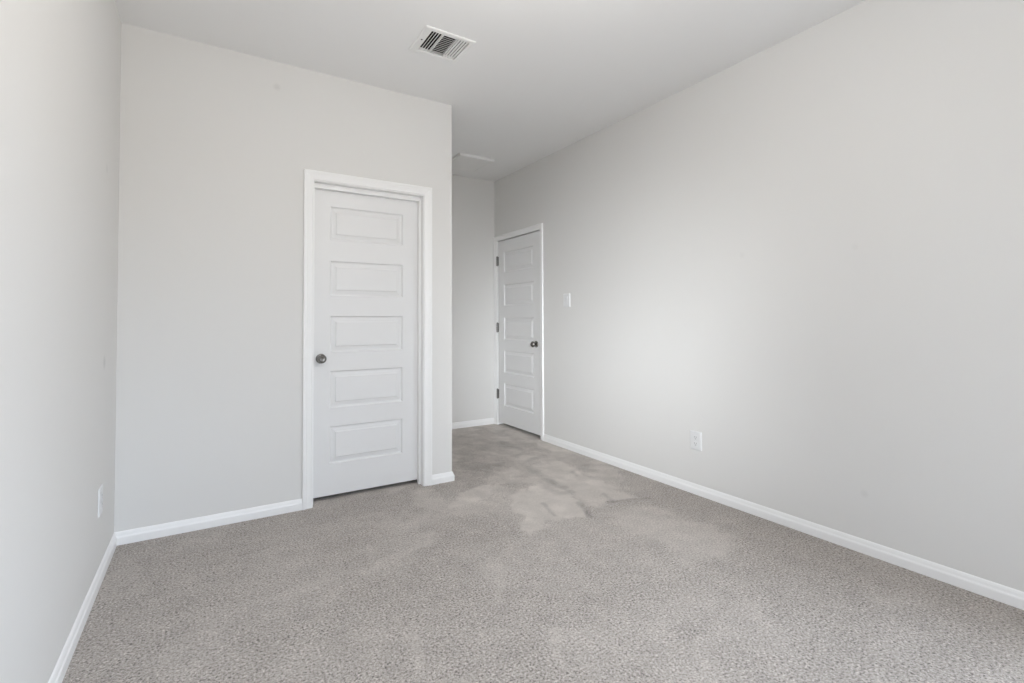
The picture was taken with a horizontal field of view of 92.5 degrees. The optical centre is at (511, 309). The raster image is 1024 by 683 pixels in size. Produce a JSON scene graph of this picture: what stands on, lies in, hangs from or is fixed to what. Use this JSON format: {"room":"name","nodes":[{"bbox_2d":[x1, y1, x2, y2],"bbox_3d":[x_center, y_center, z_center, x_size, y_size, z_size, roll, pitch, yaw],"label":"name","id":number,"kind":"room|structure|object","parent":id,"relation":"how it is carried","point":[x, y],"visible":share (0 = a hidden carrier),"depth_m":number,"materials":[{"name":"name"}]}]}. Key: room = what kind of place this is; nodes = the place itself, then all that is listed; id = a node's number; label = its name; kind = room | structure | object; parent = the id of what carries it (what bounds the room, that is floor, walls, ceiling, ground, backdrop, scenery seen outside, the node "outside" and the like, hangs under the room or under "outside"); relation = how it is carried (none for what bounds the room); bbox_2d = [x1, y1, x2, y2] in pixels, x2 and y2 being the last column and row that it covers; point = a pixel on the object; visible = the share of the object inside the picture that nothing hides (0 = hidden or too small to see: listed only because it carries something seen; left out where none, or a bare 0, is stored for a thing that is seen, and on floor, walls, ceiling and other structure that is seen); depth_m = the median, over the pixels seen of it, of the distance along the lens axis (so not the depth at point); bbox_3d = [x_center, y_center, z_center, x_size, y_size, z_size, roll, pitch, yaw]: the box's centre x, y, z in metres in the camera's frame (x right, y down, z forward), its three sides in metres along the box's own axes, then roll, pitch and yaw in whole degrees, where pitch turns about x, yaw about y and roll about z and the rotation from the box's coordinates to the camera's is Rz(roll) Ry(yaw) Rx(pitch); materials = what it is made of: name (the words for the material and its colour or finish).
{"room":"empty bedroom","nodes":[
{"label":"empty bedroom","id":0,"kind":"room"},
{"bbox_2d":[0,0,120,682],"bbox_3d":[-1.463,-0.153,1.488,0.120,2.790,5.805,1,-2,-32],"label":"wall","id":1,"kind":"structure","parent":0,"point":[60,60],"depth_m":1.50,"materials":[{"name":"beige paint"}]},
{"bbox_2d":[48,533,116,682],"bbox_3d":[-0.991,1.142,0.836,0.014,0.067,4.015,1,-2,-32],"label":"baseboard","id":2,"kind":"structure","parent":1,"relation":"attached to","point":[58,674],"depth_m":1.84,"materials":[{"name":"white wood"}]},
{"bbox_2d":[98,484,102,517],"bbox_3d":[-1.830,0.849,2.183,0.009,0.122,0.080,1,-2,-32],"label":"wall outlet","id":3,"kind":"object","parent":1,"relation":"attached to","point":[100,490],"visible":1,"depth_m":2.16,"materials":[{"name":"white plastic"}]},
{"bbox_2d":[114,23,451,531],"bbox_3d":[-1.283,-0.117,3.122,1.914,2.790,0.120,1,-2,-32],"label":"wall","id":4,"kind":"structure","parent":0,"point":[217,144],"depth_m":2.83,"materials":[{"name":"beige paint"}]},
{"bbox_2d":[114,498,301,545],"bbox_3d":[-1.671,1.188,2.769,0.904,0.067,0.014,1,-2,-32],"label":"baseboard","id":5,"kind":"structure","parent":4,"relation":"attached to","point":[209,521],"depth_m":2.74,"materials":[{"name":"white wood"}]},
{"bbox_2d":[313,189,416,497],"bbox_3d":[-0.973,0.201,3.324,0.720,2.009,0.092,1,-2,-32],"label":"door","id":6,"kind":"structure","parent":4,"relation":"in","point":[365,270],"depth_m":3.32,"materials":[{"name":"white paint"}]},
{"bbox_2d":[302,169,431,509],"bbox_3d":[-0.962,0.179,3.305,0.851,2.105,0.136,1,-2,-32],"label":"door frame","id":7,"kind":"structure","parent":4,"relation":"attached to","point":[313,179],"depth_m":3.31,"materials":[{"name":"white wood"}]},
{"bbox_2d":[452,175,494,422],"bbox_3d":[-1.571,-0.079,4.768,3.166,2.790,0.120,1,-2,-32],"label":"wall","id":8,"kind":"structure","parent":0,"point":[473,236],"depth_m":5.40,"materials":[{"name":"beige paint"}]},
{"bbox_2d":[452,418,493,428],"bbox_3d":[-0.726,1.240,5.183,1.235,0.067,0.014,1,-2,-32],"label":"baseboard","id":9,"kind":"structure","parent":8,"relation":"attached to","point":[487,421],"depth_m":5.37,"materials":[{"name":"white wood"}]},
{"bbox_2d":[115,0,865,181],"bbox_3d":[-0.040,-1.583,2.410,3.486,0.100,5.805,1,-2,-32],"label":"ceiling","id":10,"kind":"structure","parent":0,"point":[538,78],"depth_m":2.82,"materials":[{"name":"white paint"}]},
{"bbox_2d":[409,25,475,63],"bbox_3d":[-0.403,-1.598,2.824,0.299,0.169,0.274,1,-2,-32],"label":"ceiling vent","id":11,"kind":"object","parent":10,"relation":"in","point":[431,39],"visible":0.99,"depth_m":2.86,"materials":[{"name":"white metal"}]},
{"bbox_2d":[452,153,494,172],"bbox_3d":[-0.440,-1.463,4.890,0.374,0.024,0.418,1,-2,-32],"label":"ceiling panel","id":12,"kind":"object","parent":10,"relation":"attached to","point":[461,161],"visible":0.83,"depth_m":4.84,"materials":[{"name":"white paint"}]},
{"bbox_2d":[62,424,1023,682],"bbox_3d":[-0.025,1.207,2.350,3.376,0.003,5.685,1,-2,-32],"label":"floor","id":13,"kind":"structure","parent":0,"point":[541,561],"depth_m":2.04,"materials":[{"name":"carpet"}]},
{"bbox_2d":[494,0,1023,591],"bbox_3d":[1.360,-0.124,3.246,0.200,2.790,5.805,1,-2,-32],"label":"wall","id":14,"kind":"structure","parent":0,"point":[805,257],"depth_m":2.59,"materials":[{"name":"beige paint"}]},
{"bbox_2d":[496,231,540,435],"bbox_3d":[0.050,0.233,5.139,0.095,2.005,0.828,1,-2,-32],"label":"door","id":15,"kind":"structure","parent":14,"relation":"in","point":[518,258],"depth_m":5.12,"materials":[{"name":"white paint"}]},
{"bbox_2d":[494,223,543,440],"bbox_3d":[0.100,0.217,5.172,0.136,2.105,0.943,1,-2,-32],"label":"door frame","id":16,"kind":"structure","parent":14,"relation":"attached to","point":[538,227],"depth_m":5.16,"materials":[{"name":"white wood"}]},
{"bbox_2d":[563,293,569,306],"bbox_3d":[0.493,-0.087,4.438,0.011,0.120,0.094,1,-2,-32],"label":"light switch","id":17,"kind":"object","parent":14,"relation":"attached to","point":[566,297],"visible":1,"depth_m":4.43,"materials":[{"name":"white plastic"}]},
{"bbox_2d":[690,430,701,450],"bbox_3d":[1.220,0.868,3.256,0.009,0.122,0.088,1,-2,-32],"label":"wall outlet","id":18,"kind":"object","parent":14,"relation":"attached to","point":[695,437],"visible":1,"depth_m":3.25,"materials":[{"name":"white plastic"}]},
{"bbox_2d":[543,434,1023,609],"bbox_3d":[1.525,1.176,2.759,0.014,0.067,4.618,1,-2,-32],"label":"baseboard","id":19,"kind":"structure","parent":14,"relation":"attached to","point":[989,589],"depth_m":2.54,"materials":[{"name":"white wood"}]},
{"bbox_3d":[-0.931,-0.093,4.254,0.120,2.790,1.430,1,-2,-32],"label":"wall","id":20,"kind":"structure","parent":0,"visible":0},
{"bbox_2d":[432,471,454,484],"bbox_3d":[-0.902,1.217,4.161,0.173,0.067,1.564,1,-2,-32],"label":"baseboard","id":21,"kind":"structure","parent":20,"relation":"attached to","point":[445,477],"depth_m":3.50,"materials":[{"name":"white wood"}]}
]}

